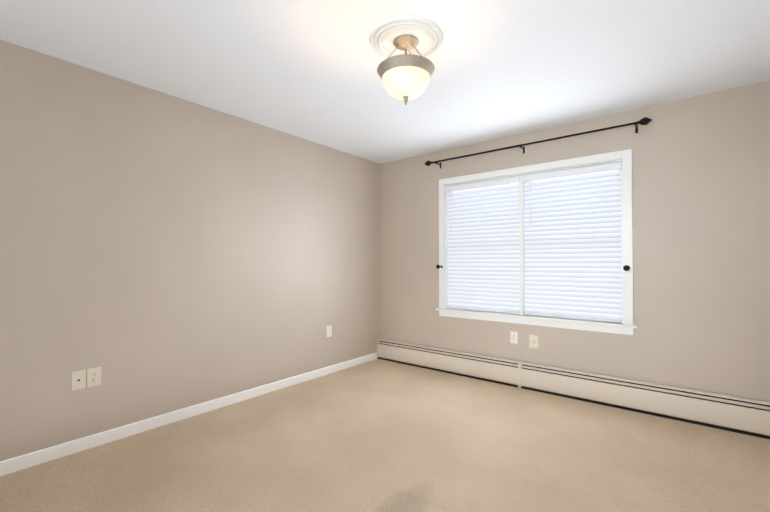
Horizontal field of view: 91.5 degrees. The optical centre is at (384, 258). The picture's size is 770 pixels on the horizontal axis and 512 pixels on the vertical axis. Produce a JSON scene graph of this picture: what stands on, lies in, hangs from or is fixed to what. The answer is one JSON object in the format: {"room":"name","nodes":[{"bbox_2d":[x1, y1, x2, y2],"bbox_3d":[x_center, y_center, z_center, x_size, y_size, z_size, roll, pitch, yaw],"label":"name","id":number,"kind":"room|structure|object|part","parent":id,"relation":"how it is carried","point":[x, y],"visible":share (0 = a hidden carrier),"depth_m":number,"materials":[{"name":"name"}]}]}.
{"room":"empty bedroom","nodes":[
{"label":"empty bedroom","id":0,"kind":"room"},
{"bbox_2d":[0,39,379,460],"bbox_3d":[-1.432,0.002,3.125,0.150,2.440,4.512,-1,-1,39],"label":"wall","id":1,"kind":"structure","parent":0,"point":[161,253],"depth_m":2.72,"materials":[{"name":"beige paint"}]},
{"bbox_2d":[71,369,85,390],"bbox_3d":[-1.929,0.765,2.364,0.008,0.118,0.072,-1,-1,39],"label":"outlet","id":2,"kind":"object","parent":1,"relation":"attached to","point":[78,379],"visible":1,"depth_m":2.36,"materials":[{"name":"beige plastic"}]},
{"bbox_2d":[87,366,101,387],"bbox_3d":[-1.879,0.764,2.426,0.008,0.122,0.076,-1,-1,39],"label":"duplex electrical outlet","id":3,"kind":"object","parent":1,"relation":"attached to","point":[93,376],"visible":1,"depth_m":2.42,"materials":[{"name":"beige plastic"}]},
{"bbox_2d":[0,352,376,475],"bbox_3d":[-1.391,1.182,3.031,0.013,0.078,4.138,-1,-1,39],"label":"baseboard","id":4,"kind":"structure","parent":1,"relation":"attached to","point":[18,463],"depth_m":2.69,"materials":[{"name":"white paint"}]},
{"bbox_2d":[327,326,331,336],"bbox_3d":[-0.600,0.781,4.032,0.008,0.116,0.072,-1,-1,39],"label":"electrical outlet","id":5,"kind":"object","parent":1,"relation":"attached to","point":[329,331],"visible":1,"depth_m":4.03,"materials":[{"name":"white plastic"}]},
{"bbox_2d":[0,359,769,511],"bbox_3d":[0.009,1.268,1.962,3.834,0.120,4.512,-1,-1,39],"label":"floor","id":6,"kind":"structure","parent":0,"point":[377,435],"depth_m":2.26,"materials":[{"name":"carpet"}]},
{"bbox_2d":[377,339,769,438],"bbox_3d":[1.297,1.108,3.581,3.528,0.239,0.071,-1,-1,39],"label":"baseboard heater","id":7,"kind":"object","parent":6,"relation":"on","point":[746,416],"visible":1,"depth_m":3.14,"materials":[{"name":"beige metal"}]},
{"bbox_2d":[0,0,769,163],"bbox_3d":[0.009,-1.292,1.993,3.834,0.120,4.512,-1,-1,39],"label":"ceiling","id":8,"kind":"structure","parent":0,"point":[305,69],"depth_m":2.28,"materials":[{"name":"white paint"}]},
{"bbox_2d":[370,15,441,104],"bbox_3d":[0.117,-1.044,2.100,0.406,0.374,0.406,-1,-1,39],"label":"ceiling light","id":9,"kind":"object","parent":8,"relation":"hanging from","point":[405,45],"visible":1,"depth_m":2.02,"materials":[{"name":"white glass"}]},
{"bbox_3d":[0.117,-0.975,2.099,0.300,0.144,0.300,-1,-1,39],"label":"lamp shade","id":10,"kind":"part","parent":9,"relation":"part of","materials":[{"name":"white glass"}]},
{"bbox_3d":[0.117,-1.035,2.100,0.322,0.356,0.322,-1,-1,39],"label":"frame","id":11,"kind":"part","parent":9,"relation":"part of","materials":[{"name":"grey metal"}]},
{"bbox_2d":[380,81,769,401],"bbox_3d":[1.368,0.009,3.683,3.534,2.440,0.150,-1,-1,39],"label":"wall","id":12,"kind":"structure","parent":0,"point":[701,229],"depth_m":2.94,"materials":[{"name":"beige paint"}]},
{"bbox_2d":[510,331,517,343],"bbox_3d":[1.258,0.771,3.659,0.072,0.116,0.008,-1,-1,39],"label":"duplex electrical outlet","id":13,"kind":"object","parent":12,"relation":"attached to","point":[514,337],"visible":1,"depth_m":3.65,"materials":[{"name":"white plastic"}]},
{"bbox_2d":[529,334,538,348],"bbox_3d":[1.406,0.782,3.542,0.088,0.124,0.008,-1,-1,39],"label":"electrical outlet","id":14,"kind":"object","parent":12,"relation":"attached to","point":[533,341],"visible":1,"depth_m":3.54,"materials":[{"name":"beige plastic"}]},
{"bbox_2d":[436,149,637,334],"bbox_3d":[1.345,-0.129,3.662,1.867,1.518,0.175,-1,-1,39],"label":"window","id":15,"kind":"structure","parent":12,"relation":"in","point":[626,326],"depth_m":3.47,"materials":[{"name":"white paint"}]},
{"bbox_2d":[445,176,519,314],"bbox_3d":[0.999,-0.129,3.902,0.814,1.352,0.094,-1,-1,39],"label":"window blind","id":16,"kind":"object","parent":15,"relation":"attached to","point":[483,258],"visible":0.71,"depth_m":3.89,"materials":[{"name":"white plastic"}]},
{"bbox_3d":[1.051,-0.129,3.969,0.740,1.286,0.006,-1,-1,39],"label":"glass","id":17,"kind":"part","parent":15,"relation":"part of","materials":[{"name":"white"}]},
{"bbox_2d":[522,161,621,322],"bbox_3d":[1.657,-0.136,3.378,0.814,1.352,0.094,-1,-1,39],"label":"window blind","id":18,"kind":"object","parent":15,"relation":"attached to","point":[573,263],"visible":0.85,"depth_m":3.36,"materials":[{"name":"white plastic"}]},
{"bbox_3d":[1.710,-0.135,3.445,0.810,1.356,0.030,-1,-1,39],"label":"window trim and sash","id":19,"kind":"part","parent":15,"relation":"part of","materials":[{"name":"white plastic"}]},
{"bbox_3d":[1.710,-0.135,3.445,0.740,1.286,0.006,-1,-1,39],"label":"glass","id":20,"kind":"part","parent":15,"relation":"part of","materials":[{"name":"white"}]},
{"bbox_2d":[623,265,629,270],"bbox_3d":[1.957,0.076,3.034,0.047,0.047,0.094,-1,-1,39],"label":"curtain holdback","id":21,"kind":"object","parent":15,"relation":"attached to","point":[626,267],"visible":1,"depth_m":3.00,"materials":[{"name":"black metal"}]},
{"bbox_2d":[425,117,651,168],"bbox_3d":[1.280,-1.058,3.594,2.095,0.087,0.119,-1,-1,39],"label":"curtain rod","id":22,"kind":"object","parent":12,"relation":"attached to","point":[645,121],"visible":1,"depth_m":3.39,"materials":[{"name":"black metal"}]}
]}

